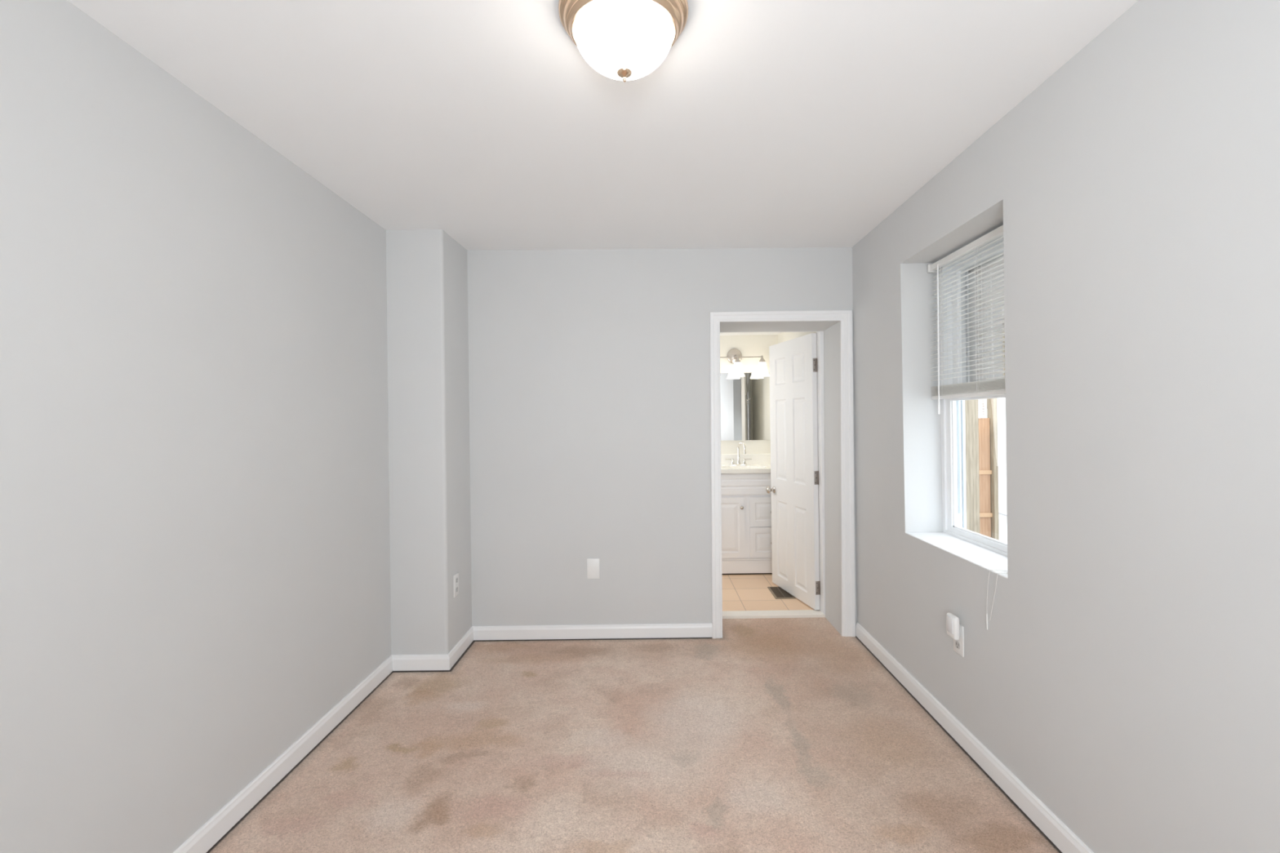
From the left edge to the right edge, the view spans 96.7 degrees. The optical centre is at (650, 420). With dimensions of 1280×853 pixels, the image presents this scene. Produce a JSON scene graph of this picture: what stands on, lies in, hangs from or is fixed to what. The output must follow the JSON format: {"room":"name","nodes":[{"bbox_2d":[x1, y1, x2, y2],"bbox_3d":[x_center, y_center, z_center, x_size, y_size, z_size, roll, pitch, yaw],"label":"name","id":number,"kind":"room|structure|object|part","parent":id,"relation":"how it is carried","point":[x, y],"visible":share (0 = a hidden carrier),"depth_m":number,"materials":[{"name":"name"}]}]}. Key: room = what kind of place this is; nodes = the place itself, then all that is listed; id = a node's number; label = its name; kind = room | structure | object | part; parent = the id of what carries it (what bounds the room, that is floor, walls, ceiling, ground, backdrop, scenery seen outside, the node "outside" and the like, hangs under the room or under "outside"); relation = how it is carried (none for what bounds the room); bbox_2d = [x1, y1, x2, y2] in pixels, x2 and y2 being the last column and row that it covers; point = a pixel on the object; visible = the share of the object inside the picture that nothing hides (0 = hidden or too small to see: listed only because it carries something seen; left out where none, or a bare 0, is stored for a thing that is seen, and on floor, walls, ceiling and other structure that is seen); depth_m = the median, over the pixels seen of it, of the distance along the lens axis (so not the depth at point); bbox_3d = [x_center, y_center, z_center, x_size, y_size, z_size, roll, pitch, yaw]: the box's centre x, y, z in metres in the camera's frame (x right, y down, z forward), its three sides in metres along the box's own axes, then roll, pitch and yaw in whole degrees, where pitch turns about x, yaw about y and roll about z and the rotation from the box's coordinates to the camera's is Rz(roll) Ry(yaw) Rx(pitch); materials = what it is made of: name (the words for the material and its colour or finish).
{"room":"empty bedroom","nodes":[
{"label":"empty bedroom","id":0,"kind":"room"},
{"bbox_2d":[0,0,391,852],"bbox_3d":[-1.507,0.158,1.030,0.150,2.470,5.160,-1,0,0],"label":"wall","id":1,"kind":"structure","parent":0,"point":[195,542],"depth_m":1.67,"materials":[{"name":"paint"}]},
{"bbox_2d":[173,654,392,852],"bbox_3d":[-1.410,1.325,0.830,0.014,0.082,4.560,-1,0,0],"label":"baseboard","id":2,"kind":"structure","parent":1,"relation":"attached to","point":[202,841],"depth_m":2.13,"materials":[{"name":"white paint"}]},
{"bbox_2d":[386,229,471,654],"bbox_3d":[-1.288,0.155,3.345,0.329,2.470,0.471,-1,0,0],"label":"wall","id":3,"kind":"structure","parent":0,"point":[427,269],"depth_m":3.11,"materials":[{"name":"paint"}]},
{"bbox_2d":[391,653,449,671],"bbox_3d":[-1.256,1.323,3.103,0.323,0.082,0.014,-1,0,0],"label":"baseboard","id":4,"kind":"structure","parent":3,"relation":"attached to","point":[442,661],"depth_m":3.10,"materials":[{"name":"white paint"}]},
{"bbox_2d":[453,572,458,597],"bbox_3d":[-1.109,0.942,3.250,0.007,0.125,0.077,-1,0,0],"label":"wall outlet","id":5,"kind":"object","parent":3,"relation":"attached to","point":[455,577],"visible":1,"depth_m":3.24,"materials":[{"name":"white plastic"}]},
{"bbox_2d":[448,626,473,669],"bbox_3d":[-1.101,1.321,3.313,0.014,0.082,0.435,-1,0,0],"label":"baseboard","id":6,"kind":"structure","parent":3,"relation":"attached to","point":[464,643],"depth_m":3.29,"materials":[{"name":"white paint"}]},
{"bbox_2d":[67,0,1138,250],"bbox_3d":[-0.099,-1.160,1.040,2.899,0.210,5.181,-1,0,0],"label":"ceiling","id":7,"kind":"structure","parent":0,"point":[483,123],"depth_m":1.89,"materials":[{"name":"paint"}]},
{"bbox_2d":[558,0,688,82],"bbox_3d":[-0.068,-0.967,1.470,0.334,0.186,0.334,-1,0,0],"label":"ceiling light","id":8,"kind":"object","parent":7,"relation":"attached to","point":[623,40],"visible":1,"depth_m":1.40,"materials":[{"name":"white glass"}]},
{"bbox_2d":[206,617,1062,852],"bbox_3d":[-0.067,1.415,1.161,2.899,0.120,5.422,-1,0,0],"label":"floor","id":9,"kind":"structure","parent":0,"point":[769,735],"depth_m":2.26,"materials":[{"name":"carpet"}]},
{"bbox_2d":[722,609,825,618],"bbox_3d":[0.816,1.339,3.906,0.738,0.030,0.101,-1,0,0],"label":"threshold","id":10,"kind":"object","parent":9,"relation":"on","point":[795,613],"depth_m":3.87,"materials":[{"name":"white stone"}]},
{"bbox_2d":[466,247,857,640],"bbox_3d":[0.036,0.129,3.700,2.520,2.490,0.337,-1,0,0],"label":"wall","id":11,"kind":"structure","parent":0,"point":[589,369],"depth_m":3.53,"materials":[{"name":"paint"}]},
{"bbox_2d":[472,622,712,639],"bbox_3d":[-0.363,1.312,3.524,1.491,0.082,0.014,-1,0,0],"label":"baseboard","id":12,"kind":"structure","parent":11,"relation":"attached to","point":[646,630],"depth_m":3.52,"materials":[{"name":"white paint"}]},
{"bbox_2d":[586,558,599,579],"bbox_3d":[-0.355,0.923,3.528,0.077,0.127,0.007,-1,0,0],"label":"blank wall plate","id":13,"kind":"object","parent":11,"relation":"attached to","point":[593,564],"visible":1,"depth_m":3.52,"materials":[{"name":"white plastic"}]},
{"bbox_2d":[709,310,855,638],"bbox_3d":[0.815,0.334,3.521,0.891,2.019,0.020,-1,0,0],"label":"trim","id":14,"kind":"structure","parent":11,"relation":"attached to","point":[847,493],"depth_m":3.52,"materials":[{"name":"white paint"}]},
{"bbox_2d":[720,334,777,454],"bbox_3d":[0.488,0.233,5.397,1.670,2.270,0.105,-1,0,0],"label":"wall","id":15,"kind":"structure","parent":0,"point":[757,345],"depth_m":5.34,"materials":[{"name":"paint"}]},
{"bbox_2d":[720,348,769,377],"bbox_3d":[0.796,-0.535,5.239,0.582,0.273,0.211,-1,0,0],"label":"vanity light","id":16,"kind":"object","parent":15,"relation":"attached to","point":[734,356],"visible":0.74,"depth_m":5.18,"materials":[{"name":"white glass"}]},
{"bbox_3d":[0.787,-0.600,5.330,0.142,0.142,0.029,-1,0,0],"label":"wall plate","id":17,"kind":"part","parent":16,"relation":"part of","materials":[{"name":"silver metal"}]},
{"bbox_3d":[0.797,-0.463,5.200,0.132,0.130,0.132,-1,0,0],"label":"lamp shade","id":18,"kind":"part","parent":16,"relation":"part of","materials":[{"name":"white glass"}]},
{"bbox_3d":[1.022,-0.466,5.200,0.132,0.130,0.132,-1,0,0],"label":"lamp shade","id":19,"kind":"part","parent":16,"relation":"part of","materials":[{"name":"white glass"}]},
{"bbox_2d":[720,372,770,440],"bbox_3d":[0.798,-0.126,5.341,0.760,0.633,0.007,-1,0,0],"label":"wall mirror","id":20,"kind":"object","parent":15,"relation":"attached to","point":[745,400],"visible":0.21,"depth_m":5.34,"materials":[{"name":"white mirror"}]},
{"bbox_2d":[720,453,770,465],"bbox_3d":[0.812,0.369,5.333,0.794,0.099,0.022,-1,0,0],"label":"backsplash","id":21,"kind":"structure","parent":15,"relation":"attached to","point":[757,459],"depth_m":5.32,"materials":[{"name":"white stone"}]},
{"bbox_2d":[720,332,781,335],"bbox_3d":[0.440,-0.832,4.678,1.600,0.080,1.485,-1,0,0],"label":"ceiling","id":22,"kind":"structure","parent":0,"point":[745,333],"depth_m":5.26,"materials":[{"name":"paint"}]},
{"bbox_2d":[722,573,813,611],"bbox_3d":[0.468,1.389,4.665,1.600,0.118,1.470,-1,0,0],"label":"floor","id":23,"kind":"structure","parent":0,"point":[740,592],"depth_m":4.28,"materials":[{"name":"beige tile"}]},
{"bbox_2d":[720,473,772,574],"bbox_3d":[0.819,0.891,5.086,0.755,0.870,0.514,-1,0,0],"label":"vanity cabinet","id":24,"kind":"object","parent":23,"relation":"on","point":[746,504],"visible":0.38,"depth_m":4.86,"materials":[{"name":"white paint"}]},
{"bbox_3d":[0.632,0.923,4.870,0.350,0.518,0.018,-1,0,0],"label":"door","id":25,"kind":"part","parent":24,"relation":"part of","materials":[{"name":"white paint"}]},
{"bbox_2d":[720,453,770,473],"bbox_3d":[0.813,0.429,5.093,0.794,0.218,0.502,-1,0,0],"label":"countertop","id":26,"kind":"structure","parent":24,"relation":"on","point":[759,463],"depth_m":5.32,"materials":[{"name":"white stone"}]},
{"bbox_2d":[725,442,751,466],"bbox_3d":[0.809,0.309,5.229,0.213,0.217,0.131,-1,0,30],"label":"faucet","id":27,"kind":"object","parent":26,"relation":"on","point":[738,463],"visible":1,"depth_m":5.22,"materials":[{"name":"silver metal"}]},
{"bbox_3d":[0.735,0.384,5.235,0.092,0.054,0.048,-1,0,0],"label":"lever handle","id":28,"kind":"part","parent":27,"relation":"part of","materials":[{"name":"silver metal"}]},
{"bbox_3d":[0.810,0.411,5.235,0.168,0.014,0.058,-1,0,0],"label":"plate","id":29,"kind":"part","parent":27,"relation":"part of","materials":[{"name":"silver metal"}]},
{"bbox_3d":[0.827,0.305,5.191,0.038,0.209,0.134,-1,0,-22],"label":"spout","id":30,"kind":"part","parent":27,"relation":"part of","materials":[{"name":"silver metal"}]},
{"bbox_3d":[0.885,0.382,5.235,0.092,0.054,0.048,-1,0,0],"label":"lever handle","id":31,"kind":"part","parent":27,"relation":"part of","materials":[{"name":"silver metal"}]},
{"bbox_2d":[720,464,770,473],"bbox_3d":[0.813,0.478,5.093,0.794,0.120,0.501,-1,0,0],"label":"basin","id":32,"kind":"object","parent":26,"relation":"in","point":[725,468],"depth_m":4.84,"materials":[{"name":"white ceramic"}]},
{"bbox_3d":[0.815,0.551,4.870,0.739,0.186,0.023,-1,0,0],"label":"false drawer","id":33,"kind":"part","parent":24,"relation":"part of","materials":[{"name":"white paint"}]},
{"bbox_3d":[0.823,1.192,4.875,0.755,0.012,0.013,-1,0,0],"label":"rail","id":34,"kind":"part","parent":24,"relation":"part of","materials":[{"name":"white paint"}]},
{"bbox_3d":[1.013,0.784,4.870,0.330,0.250,0.018,-1,0,0],"label":"drawer","id":35,"kind":"part","parent":24,"relation":"part of","materials":[{"name":"white paint"}]},
{"bbox_3d":[1.016,1.047,4.870,0.330,0.260,0.018,-1,0,0],"label":"drawer","id":36,"kind":"part","parent":24,"relation":"part of","materials":[{"name":"white paint"}]},
{"bbox_2d":[767,586,795,599],"bbox_3d":[1.000,1.321,4.357,0.150,0.005,0.302,-1,0,0],"label":"floor vent","id":37,"kind":"object","parent":23,"relation":"in","point":[778,593],"visible":0.88,"depth_m":4.32,"materials":[{"name":"gold metal"}]},
{"bbox_2d":[769,586,792,597],"bbox_3d":[1.000,1.321,4.357,0.116,0.004,0.268,-1,0,0],"label":"grille","id":38,"kind":"object","parent":37,"relation":"attached to","point":[777,592],"depth_m":4.34,"materials":[{"name":"grey metal"}]},
{"bbox_2d":[777,331,819,559],"bbox_3d":[1.266,0.223,4.683,0.114,2.270,1.475,-1,0,0],"label":"wall","id":39,"kind":"structure","parent":0,"point":[783,336],"depth_m":4.89,"materials":[{"name":"paint"}]},
{"bbox_2d":[852,0,1279,852],"bbox_3d":[1.411,0.086,1.216,0.291,3.300,5.531,-1,0,0],"label":"wall","id":40,"kind":"structure","parent":0,"point":[1125,670],"depth_m":1.54,"materials":[{"name":"paint"}]},
{"bbox_2d":[905,532,1008,578],"bbox_3d":[1.367,0.568,2.433,0.190,0.014,0.813,-1,0,0],"label":"windowsill","id":41,"kind":"structure","parent":40,"relation":"attached to","point":[985,558],"depth_m":2.44,"materials":[{"name":"white paint"}]},
{"bbox_2d":[953,624,964,657],"bbox_3d":[1.273,0.904,2.352,0.007,0.125,0.077,-1,0,0],"label":"wall outlet","id":42,"kind":"object","parent":40,"relation":"attached to","point":[958,645],"visible":0.56,"depth_m":2.33,"materials":[{"name":"white plastic"}]},
{"bbox_2d":[946,612,959,639],"bbox_3d":[1.250,0.849,2.341,0.038,0.095,0.070,-1,0,0],"label":"plug","id":43,"kind":"object","parent":42,"relation":"attached to","point":[953,621],"visible":1,"depth_m":2.32,"materials":[{"name":"white plastic"}]},
{"bbox_3d":[1.232,0.842,2.341,0.004,0.065,0.046,-1,0,0],"label":"panel","id":44,"kind":"part","parent":43,"relation":"part of","materials":[{"name":"white plastic"}]},
{"bbox_2d":[955,640,959,649],"bbox_3d":[1.271,0.931,2.352,0.003,0.028,0.034,-1,0,0],"label":"socket","id":45,"kind":"object","parent":42,"relation":"attached to","point":[957,642],"depth_m":2.35,"materials":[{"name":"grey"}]},
{"bbox_2d":[938,235,1007,556],"bbox_3d":[1.505,-0.113,2.439,0.108,1.352,0.829,-1,0,0],"label":"window","id":46,"kind":"structure","parent":40,"relation":"in","point":[952,410],"depth_m":2.76,"materials":[{"name":"white plastic"}]},
{"bbox_2d":[927,225,1007,629],"bbox_3d":[1.343,0.007,2.436,0.171,1.564,0.813,-1,0,0],"label":"window blind","id":47,"kind":"object","parent":46,"relation":"attached to","point":[992,386],"visible":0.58,"depth_m":2.50,"materials":[{"name":"white paint"}]},
{"bbox_3d":[1.406,-0.429,2.725,0.028,0.630,0.005,-1,0,0],"label":"ladder cord","id":48,"kind":"part","parent":47,"relation":"part of","materials":[{"name":"white fabric"}]},
{"bbox_3d":[1.410,-0.110,2.437,0.024,0.017,0.795,-1,0,0],"label":"rail","id":49,"kind":"part","parent":47,"relation":"part of","materials":[{"name":"white paint"}]},
{"bbox_3d":[1.406,-0.429,2.438,0.028,0.630,0.005,-1,0,0],"label":"ladder cord","id":50,"kind":"part","parent":47,"relation":"part of","materials":[{"name":"white fabric"}]},
{"bbox_3d":[1.325,0.022,2.113,0.145,1.530,0.026,-1,0,18],"label":"pull cord","id":51,"kind":"part","parent":47,"relation":"part of","materials":[{"name":"white plastic"}]},
{"bbox_3d":[1.323,0.002,2.087,0.142,1.490,0.049,-1,0,14],"label":"pull cord","id":52,"kind":"part","parent":47,"relation":"part of","materials":[{"name":"white plastic"}]},
{"bbox_3d":[1.480,0.210,2.436,0.030,0.679,0.765,-1,0,0],"label":"sash","id":53,"kind":"part","parent":46,"relation":"part of","materials":[{"name":"white plastic"}]},
{"bbox_3d":[1.510,-0.431,2.436,0.030,0.661,0.765,-1,0,0],"label":"sash","id":54,"kind":"part","parent":46,"relation":"part of","materials":[{"name":"white plastic"}]},
{"bbox_3d":[1.512,-0.430,2.436,0.001,0.597,0.681,-1,0,0],"label":"pane","id":55,"kind":"part","parent":46,"relation":"part of","materials":[{"name":"clear glass"}]},
{"bbox_2d":[855,622,1093,852],"bbox_3d":[1.274,1.291,1.030,0.014,0.082,4.961,-1,0,0],"label":"baseboard","id":56,"kind":"structure","parent":40,"relation":"attached to","point":[1050,824],"depth_m":2.16,"materials":[{"name":"white paint"}]},
{"bbox_3d":[0.452,0.123,3.907,1.600,2.490,0.076,-1,0,0],"label":"wall","id":57,"kind":"structure","parent":0,"visible":0},
{"bbox_2d":[720,331,825,614],"bbox_3d":[0.805,0.356,3.903,0.768,1.975,0.086,-1,0,0],"label":"trim","id":58,"kind":"structure","parent":57,"relation":"attached to","point":[820,335],"depth_m":3.87,"materials":[{"name":"white paint"}]},
{"bbox_2d":[765,333,820,609],"bbox_3d":[1.051,0.358,4.273,0.175,1.914,0.712,-1,0,-8],"label":"door","id":59,"kind":"structure","parent":57,"relation":"in","point":[794,473],"depth_m":4.21,"materials":[{"name":"white paint"}]},
{"bbox_3d":[0.959,0.560,4.552,0.065,0.054,0.054,-1,0,-12],"label":"knob","id":60,"kind":"part","parent":59,"relation":"part of","materials":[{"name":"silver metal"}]},
{"label":"outside","id":61,"kind":"structure","parent":0,"visible":0},
{"bbox_3d":[7.801,1.755,6.000,12.444,0.100,20.000,-1,0,0],"label":"ground concrete","id":62,"kind":"structure","parent":61,"visible":0},
{"bbox_2d":[964,399,979,533],"bbox_3d":[2.395,-0.551,4.300,0.100,4.650,0.100,-1,0,0],"label":"wooden post","id":63,"kind":"object","parent":62,"relation":"on","point":[971,415],"visible":0.02,"depth_m":4.25,"materials":[{"name":"brown wood"}]},
{"bbox_2d":[977,398,999,540],"bbox_3d":[2.682,-0.055,4.805,0.445,3.650,0.090,-1,0,0],"label":"fence","id":64,"kind":"object","parent":62,"relation":"on","point":[988,427],"visible":0.25,"depth_m":4.80,"materials":[{"name":"brown wood"}]},
{"bbox_3d":[2.670,0.443,4.793,0.408,0.035,0.015,-1,0,0],"label":"rail","id":65,"kind":"part","parent":64,"relation":"part of","materials":[{"name":"beige wood"}]},
{"bbox_3d":[2.674,0.803,4.793,0.408,0.035,0.015,-1,0,0],"label":"rail","id":66,"kind":"part","parent":64,"relation":"part of","materials":[{"name":"beige wood"}]},
{"bbox_3d":[2.886,-0.058,4.805,0.037,3.650,0.090,-1,0,0],"label":"post","id":67,"kind":"part","parent":64,"relation":"part of","materials":[{"name":"brown wood"}]},
{"bbox_2d":[977,398,999,408],"bbox_3d":[2.732,-0.031,5.525,0.865,3.600,0.750,-1,0,0],"label":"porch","id":68,"kind":"object","parent":62,"relation":"on","point":[998,399],"visible":0.04,"depth_m":5.15,"materials":[{"name":"white"}]},
{"bbox_2d":[977,397,1007,542],"bbox_3d":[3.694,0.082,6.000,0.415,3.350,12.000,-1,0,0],"label":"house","id":69,"kind":"structure","parent":62,"relation":"on","point":[1002,451],"depth_m":5.67,"materials":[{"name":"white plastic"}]}
]}

